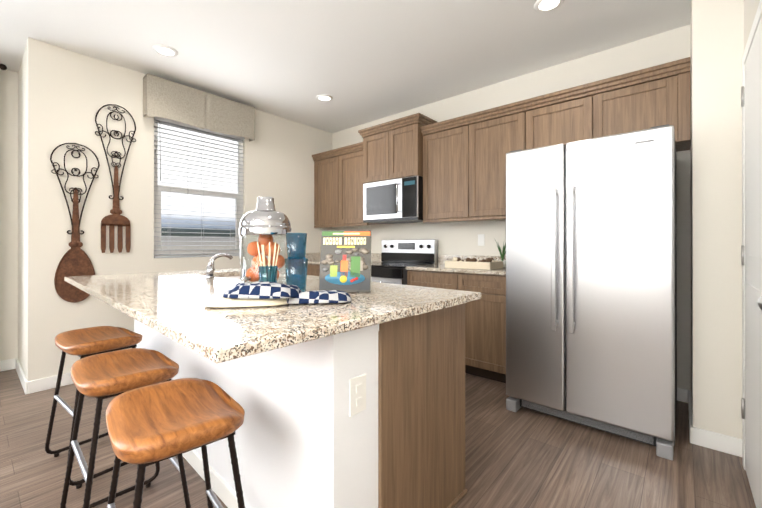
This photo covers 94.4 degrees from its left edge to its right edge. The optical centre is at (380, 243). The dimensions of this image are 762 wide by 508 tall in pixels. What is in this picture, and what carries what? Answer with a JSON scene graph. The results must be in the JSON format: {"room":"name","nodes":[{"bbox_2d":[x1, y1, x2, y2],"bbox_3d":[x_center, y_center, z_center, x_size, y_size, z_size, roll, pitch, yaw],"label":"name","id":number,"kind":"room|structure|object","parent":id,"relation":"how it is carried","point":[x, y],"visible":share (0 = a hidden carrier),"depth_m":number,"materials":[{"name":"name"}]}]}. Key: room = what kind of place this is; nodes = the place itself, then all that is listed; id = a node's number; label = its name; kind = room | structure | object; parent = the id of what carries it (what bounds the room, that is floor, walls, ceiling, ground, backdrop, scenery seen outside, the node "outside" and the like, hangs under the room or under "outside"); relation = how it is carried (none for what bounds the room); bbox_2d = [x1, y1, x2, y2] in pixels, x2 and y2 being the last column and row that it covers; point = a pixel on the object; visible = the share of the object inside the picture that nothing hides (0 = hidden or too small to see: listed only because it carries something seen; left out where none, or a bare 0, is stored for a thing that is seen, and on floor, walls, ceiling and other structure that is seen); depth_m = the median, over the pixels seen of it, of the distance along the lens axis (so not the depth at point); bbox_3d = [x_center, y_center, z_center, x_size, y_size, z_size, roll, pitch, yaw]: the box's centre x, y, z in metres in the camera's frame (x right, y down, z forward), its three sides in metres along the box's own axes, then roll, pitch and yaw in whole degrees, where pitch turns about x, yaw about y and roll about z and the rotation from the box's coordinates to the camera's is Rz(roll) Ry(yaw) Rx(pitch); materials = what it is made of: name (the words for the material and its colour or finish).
{"room":"kitchen","nodes":[
{"label":"kitchen","id":0,"kind":"room"},
{"bbox_2d":[0,69,17,360],"bbox_3d":[-4.614,-0.216,1.809,0.100,2.710,4.035,0,0,41],"label":"wall","id":1,"kind":"structure","parent":0,"point":[8,214],"depth_m":3.19,"materials":[{"name":"beige paint"}]},
{"bbox_2d":[0,64,6,69],"bbox_3d":[-4.130,-1.550,2.203,0.126,0.052,2.461,0,0,41],"label":"curtain rod","id":2,"kind":"object","parent":1,"relation":"attached to","point":[3,67],"visible":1,"depth_m":3.08,"materials":[{"name":"brown metal"}]},
{"bbox_2d":[0,359,13,371],"bbox_3d":[-4.604,1.092,1.732,0.014,0.095,3.935,0,0,41],"label":"baseboard","id":3,"kind":"structure","parent":1,"relation":"attached to","point":[8,364],"depth_m":3.17,"materials":[{"name":"white wood"}]},
{"bbox_2d":[18,43,26,375],"bbox_3d":[-3.012,-0.214,3.027,0.750,2.710,0.100,0,0,41],"label":"wall","id":4,"kind":"structure","parent":0,"point":[22,156],"depth_m":2.95,"materials":[{"name":"beige paint"}]},
{"bbox_2d":[14,358,26,386],"bbox_3d":[-3.004,1.093,2.943,0.810,0.095,0.020,0,0,41],"label":"baseboard","id":5,"kind":"structure","parent":4,"relation":"attached to","point":[17,366],"depth_m":2.96,"materials":[{"name":"white wood"}]},
{"bbox_2d":[26,37,331,380],"bbox_3d":[-1.725,-0.213,3.877,0.100,2.710,3.065,0,0,41],"label":"wall","id":6,"kind":"structure","parent":0,"point":[70,94],"depth_m":3.00,"materials":[{"name":"beige paint"}]},
{"bbox_2d":[23,372,73,393],"bbox_3d":[-1.895,1.094,3.589,0.014,0.095,2.439,0,0,41],"label":"baseboard","id":7,"kind":"structure","parent":6,"relation":"attached to","point":[42,384],"depth_m":2.74,"materials":[{"name":"white wood"}]},
{"bbox_2d":[50,143,99,302],"bbox_3d":[-2.490,-0.170,2.877,0.027,1.302,0.309,0,0,41],"label":"decorative spoon","id":8,"kind":"object","parent":6,"relation":"attached to","point":[75,260],"visible":1,"depth_m":2.87,"materials":[{"name":"metal"}]},
{"bbox_2d":[95,104,135,252],"bbox_3d":[-2.314,-0.568,3.082,0.025,1.295,0.296,0,0,41],"label":"decorative fork","id":9,"kind":"object","parent":6,"relation":"attached to","point":[115,218],"visible":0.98,"depth_m":3.08,"materials":[{"name":"metal"}]},
{"bbox_2d":[154,117,243,257],"bbox_3d":[-1.872,-0.538,3.691,0.089,1.360,0.910,0,0,41],"label":"window blinds","id":10,"kind":"structure","parent":6,"relation":"in","point":[187,253],"depth_m":3.64,"materials":[{"name":"white plastic"}]},
{"bbox_2d":[143,73,254,141],"bbox_3d":[-1.806,-1.334,3.609,0.125,0.392,1.050,0,0,41],"label":"valance","id":11,"kind":"object","parent":6,"relation":"attached to","point":[169,99],"visible":1,"depth_m":3.48,"materials":[{"name":"fabric"}]},
{"bbox_2d":[296,253,320,260],"bbox_3d":[-0.890,0.173,4.753,0.020,0.100,0.602,0,0,41],"label":"backsplash","id":12,"kind":"structure","parent":6,"relation":"attached to","point":[311,256],"depth_m":4.70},
{"bbox_2d":[0,0,690,132],"bbox_3d":[-1.797,-1.621,1.351,5.180,0.100,7.200,0,0,41],"label":"ceiling","id":13,"kind":"structure","parent":0,"point":[360,62],"depth_m":2.74,"materials":[{"name":"white paint"}]},
{"bbox_2d":[152,44,177,56],"bbox_3d":[-1.751,-1.563,2.865,0.180,0.012,0.180,0,0,41],"label":"recessed light","id":14,"kind":"object","parent":13,"relation":"in","point":[165,50],"visible":1,"depth_m":2.85,"materials":[{"name":"white"}]},
{"bbox_2d":[316,94,332,100],"bbox_3d":[-0.606,-1.562,3.787,0.180,0.012,0.180,0,0,41],"label":"recessed light","id":15,"kind":"object","parent":13,"relation":"in","point":[323,97],"visible":1,"depth_m":3.77,"materials":[{"name":"white plastic"}]},
{"bbox_2d":[534,0,563,11],"bbox_3d":[1.094,-1.564,2.298,0.180,0.012,0.180,0,0,41],"label":"recessed light","id":16,"kind":"object","parent":13,"relation":"in","point":[544,5],"visible":1,"depth_m":2.31,"materials":[{"name":"white plastic"}]},
{"bbox_2d":[0,369,755,507],"bbox_3d":[-1.797,1.189,1.347,5.180,0.100,7.200,0,0,41],"label":"floor","id":17,"kind":"structure","parent":0,"point":[522,457],"depth_m":1.80,"materials":[{"name":"brown wood"}]},
{"bbox_2d":[45,326,141,488],"bbox_3d":[-1.497,0.807,1.874,0.431,0.665,0.356,0,0,37],"label":"stool","id":18,"kind":"object","parent":17,"relation":"on","point":[84,342],"visible":0.6,"depth_m":1.82,"materials":[{"name":"black"}]},
{"bbox_2d":[60,348,190,507],"bbox_3d":[-1.030,0.806,1.421,0.431,0.665,0.356,0,0,43],"label":"stool","id":19,"kind":"object","parent":17,"relation":"on","point":[100,377],"visible":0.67,"depth_m":1.38,"materials":[{"name":"black"}]},
{"bbox_2d":[106,378,244,507],"bbox_3d":[-0.614,0.806,1.052,0.356,0.665,0.431,0,0,-42],"label":"stool","id":20,"kind":"object","parent":17,"relation":"on","point":[147,425],"visible":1,"depth_m":1.00,"materials":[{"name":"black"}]},
{"bbox_2d":[134,272,466,507],"bbox_3d":[-0.717,0.695,2.104,2.332,0.890,0.865,0,0,41],"label":"kitchen island","id":21,"kind":"object","parent":17,"relation":"on","point":[358,401],"depth_m":1.28,"materials":[{"name":"white paint"}]},
{"bbox_2d":[64,272,423,367],"bbox_3d":[-0.992,0.234,1.781,2.417,0.030,0.758,0,0,41],"label":"island countertop","id":22,"kind":"structure","parent":21,"relation":"on","point":[168,306],"depth_m":1.14,"materials":[{"name":"beige stone"}]},
{"bbox_2d":[205,253,232,277],"bbox_3d":[-1.029,0.140,2.271,0.102,0.155,0.176,0,0,41],"label":"island faucet","id":23,"kind":"object","parent":22,"relation":"on","point":[210,270],"visible":1,"depth_m":2.23,"materials":[{"name":"silver metal"}]},
{"bbox_2d":[239,197,290,283],"bbox_3d":[-0.612,-0.012,1.825,0.260,0.460,0.295,0,0,41],"label":"dispenser","id":24,"kind":"object","parent":22,"relation":"on","point":[265,221],"visible":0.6,"depth_m":1.77,"materials":[{"name":"clear glass"}]},
{"bbox_2d":[257,242,279,282],"bbox_3d":[-0.521,0.106,1.625,0.092,0.224,0.094,0,0,41],"label":"straws","id":25,"kind":"object","parent":22,"relation":"on","point":[262,272],"visible":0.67,"depth_m":1.60,"materials":[{"name":"white"}]},
{"bbox_2d":[204,281,351,307],"bbox_3d":[-0.379,0.176,1.285,0.409,0.075,0.420,0,0,41],"label":"napkins","id":26,"kind":"object","parent":22,"relation":"on","point":[245,294],"visible":1,"depth_m":1.22,"materials":[{"name":"blue fabric"}]},
{"bbox_2d":[285,233,307,291],"bbox_3d":[-0.384,0.086,1.600,0.104,0.265,0.104,0,0,41],"label":"stack","id":27,"kind":"object","parent":22,"relation":"on","point":[301,264],"visible":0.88,"depth_m":1.57,"materials":[{"name":"blue"}]},
{"bbox_2d":[319,230,371,292],"bbox_3d":[-0.156,0.079,1.562,0.219,0.278,0.194,0,0,41],"label":"book","id":28,"kind":"object","parent":22,"relation":"on","point":[345,260],"visible":0.94,"depth_m":1.55,"materials":[{"name":"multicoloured paper"}]},
{"bbox_2d":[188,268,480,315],"bbox_3d":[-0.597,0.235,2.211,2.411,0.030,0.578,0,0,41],"label":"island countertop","id":29,"kind":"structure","parent":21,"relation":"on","point":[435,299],"depth_m":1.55,"materials":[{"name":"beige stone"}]},
{"bbox_2d":[298,265,319,275],"bbox_3d":[-0.675,0.698,4.597,0.549,0.890,0.598,0,0,41],"label":"base cabinet","id":30,"kind":"object","parent":17,"relation":"on","point":[314,270],"depth_m":4.34,"materials":[{"name":"brown wood"}]},
{"bbox_2d":[297,261,379,264],"bbox_3d":[-0.520,0.238,4.449,0.977,0.030,0.622,0,0,41],"label":"countertop","id":31,"kind":"structure","parent":30,"relation":"on","point":[309,262],"depth_m":4.36,"materials":[{"name":"beige stone"}]},
{"bbox_2d":[371,240,437,284],"bbox_3d":[0.106,0.550,3.837,0.757,1.185,0.718,0,0,41],"label":"range","id":32,"kind":"object","parent":17,"relation":"on","point":[398,257],"visible":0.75,"depth_m":3.89,"materials":[{"name":"grey metal"}]},
{"bbox_2d":[406,269,463,290],"bbox_3d":[0.675,0.697,3.441,0.608,0.890,0.598,0,0,41],"label":"base cabinet","id":33,"kind":"object","parent":17,"relation":"on","point":[454,281],"depth_m":3.20,"materials":[{"name":"brown wood"}]},
{"bbox_2d":[464,273,505,382],"bbox_3d":[1.043,0.696,3.126,0.607,0.890,0.598,0,0,41],"label":"base cabinet","id":34,"kind":"object","parent":17,"relation":"on","point":[485,335],"depth_m":2.90,"materials":[{"name":"brown wood"}]},
{"bbox_2d":[405,265,505,276],"bbox_3d":[0.851,0.236,3.276,1.094,0.030,0.622,0,0,41],"label":"countertop","id":35,"kind":"structure","parent":34,"relation":"on","point":[501,272],"depth_m":3.09,"materials":[{"name":"beige stone"}]},
{"bbox_2d":[445,257,502,269],"bbox_3d":[0.840,0.173,3.198,0.440,0.094,0.280,0,0,41],"label":"decorative tray","id":36,"kind":"object","parent":35,"relation":"on","point":[475,263],"visible":1,"depth_m":3.10,"materials":[{"name":"beige wood"}]},
{"bbox_2d":[495,240,505,266],"bbox_3d":[1.146,0.081,3.318,0.146,0.279,0.143,0,0,41],"label":"plant","id":37,"kind":"object","parent":35,"relation":"on","point":[502,253],"visible":0.73,"depth_m":3.28,"materials":[{"name":"green plant"}]},
{"bbox_2d":[506,124,676,459],"bbox_3d":[1.476,0.252,2.465,0.894,1.777,0.987,0,0,41],"label":"refrigerator","id":38,"kind":"object","parent":17,"relation":"on","point":[591,282],"visible":1,"depth_m":2.08,"materials":[{"name":"grey metal"}]},
{"bbox_2d":[332,25,690,390],"bbox_3d":[0.873,-0.213,3.736,4.230,2.710,0.100,0,0,41],"label":"wall","id":39,"kind":"structure","parent":0,"point":[457,238],"depth_m":3.12,"materials":[{"name":"beige paint"}]},
{"bbox_2d":[313,153,347,227],"bbox_3d":[-0.588,-0.688,4.702,0.549,0.893,0.329,0,0,41],"label":"upper cabinet","id":40,"kind":"object","parent":39,"relation":"attached to","point":[326,168],"depth_m":4.59,"materials":[{"name":"brown wood"}]},
{"bbox_2d":[340,145,377,224],"bbox_3d":[-0.263,-0.689,4.424,0.549,0.893,0.329,0,0,41],"label":"upper cabinet","id":41,"kind":"object","parent":39,"relation":"attached to","point":[351,191],"depth_m":4.30,"materials":[{"name":"brown wood"}]},
{"bbox_2d":[360,125,391,184],"bbox_3d":[0.092,-0.972,4.071,0.445,0.558,0.404,0,0,41],"label":"upper cabinet","id":42,"kind":"object","parent":39,"relation":"attached to","point":[376,146],"depth_m":3.93,"materials":[{"name":"brown wood"}]},
{"bbox_2d":[392,117,435,178],"bbox_3d":[0.337,-0.972,3.861,0.444,0.558,0.404,0,0,41],"label":"upper cabinet","id":43,"kind":"object","parent":39,"relation":"attached to","point":[407,137],"depth_m":3.64,"materials":[{"name":"brown wood"}]},
{"bbox_2d":[363,176,422,223],"bbox_3d":[0.194,-0.465,3.942,0.755,0.445,0.465,0,0,41],"label":"microwave","id":44,"kind":"object","parent":43,"relation":"attached to","point":[395,201],"visible":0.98,"depth_m":3.77,"materials":[{"name":"silver plastic"}]},
{"bbox_2d":[371,253,505,264],"bbox_3d":[0.383,0.173,4.072,2.840,0.100,0.020,0,0,41],"label":"backsplash","id":45,"kind":"structure","parent":39,"relation":"attached to","point":[374,256],"depth_m":3.77,"materials":[{"name":"beige stone"}]},
{"bbox_2d":[423,117,479,220],"bbox_3d":[0.751,-0.690,3.556,0.575,0.893,0.329,0,0,41],"label":"upper cabinet","id":46,"kind":"object","parent":39,"relation":"attached to","point":[458,164],"depth_m":3.41,"materials":[{"name":"brown wood"}]},
{"bbox_2d":[478,234,484,245],"bbox_3d":[1.008,-0.036,3.548,0.070,0.115,0.009,0,0,41],"label":"outlet","id":47,"kind":"object","parent":39,"relation":"attached to","point":[481,239],"visible":1,"depth_m":3.54,"materials":[{"name":"white plastic"}]},
{"bbox_2d":[476,105,527,219],"bbox_3d":[1.094,-0.690,3.262,0.575,0.893,0.329,0,0,41],"label":"upper cabinet","id":48,"kind":"object","parent":39,"relation":"attached to","point":[497,134],"depth_m":3.12,"materials":[{"name":"brown wood"}]},
{"bbox_2d":[528,85,603,148],"bbox_3d":[1.524,-0.903,2.895,0.549,0.468,0.329,0,0,41],"label":"upper cabinet","id":49,"kind":"object","parent":39,"relation":"attached to","point":[572,117],"depth_m":2.75,"materials":[{"name":"brown wood"}]},
{"bbox_2d":[604,65,690,151],"bbox_3d":[1.871,-0.904,2.597,0.609,0.468,0.329,0,0,41],"label":"upper cabinet","id":50,"kind":"object","parent":39,"relation":"attached to","point":[648,101],"depth_m":2.41,"materials":[{"name":"brown wood"}]},
{"bbox_2d":[677,387,685,401],"bbox_3d":[1.839,1.093,2.831,0.974,0.095,0.017,0,0,41],"label":"baseboard","id":51,"kind":"structure","parent":39,"relation":"attached to","point":[681,392],"depth_m":2.54,"materials":[{"name":"white"}]},
{"bbox_2d":[690,0,743,438],"bbox_3d":[2.076,-0.215,2.203,0.206,2.710,0.665,0,0,41],"label":"wall","id":52,"kind":"structure","parent":0,"point":[716,40],"depth_m":1.95,"materials":[{"name":"beige paint"}]},
{"bbox_2d":[686,389,694,443],"bbox_3d":[1.974,1.092,2.252,0.017,0.095,0.639,0,0,41],"label":"baseboard","id":53,"kind":"structure","parent":52,"relation":"attached to","point":[688,393],"depth_m":2.09,"materials":[{"name":"white wood"}]},
{"bbox_2d":[744,0,759,49],"bbox_3d":[0.133,-0.219,-0.303,0.100,2.710,7.000,0,0,41],"label":"wall","id":54,"kind":"structure","parent":0,"point":[750,8],"depth_m":1.75,"materials":[{"name":"beige paint"}]},
{"bbox_2d":[741,16,761,507],"bbox_3d":[1.504,0.115,1.428,0.066,2.024,1.006,0,0,41],"label":"pantry door","id":55,"kind":"structure","parent":54,"relation":"in","point":[751,260],"depth_m":1.53,"materials":[{"name":"white wood"}]},
{"bbox_2d":[742,0,761,469],"bbox_3d":[1.513,0.089,1.398,0.016,2.100,1.100,0,0,41],"label":"door frame","id":56,"kind":"structure","parent":54,"relation":"attached to","point":[757,18],"depth_m":1.78,"materials":[{"name":"white wood"}]},
{"label":"outside","id":57,"kind":"structure","parent":0,"visible":0},
{"bbox_2d":[158,124,237,249],"bbox_3d":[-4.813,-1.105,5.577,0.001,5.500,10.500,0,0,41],"label":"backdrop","id":58,"kind":"structure","parent":57,"point":[210,223],"depth_m":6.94,"materials":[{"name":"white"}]}
]}

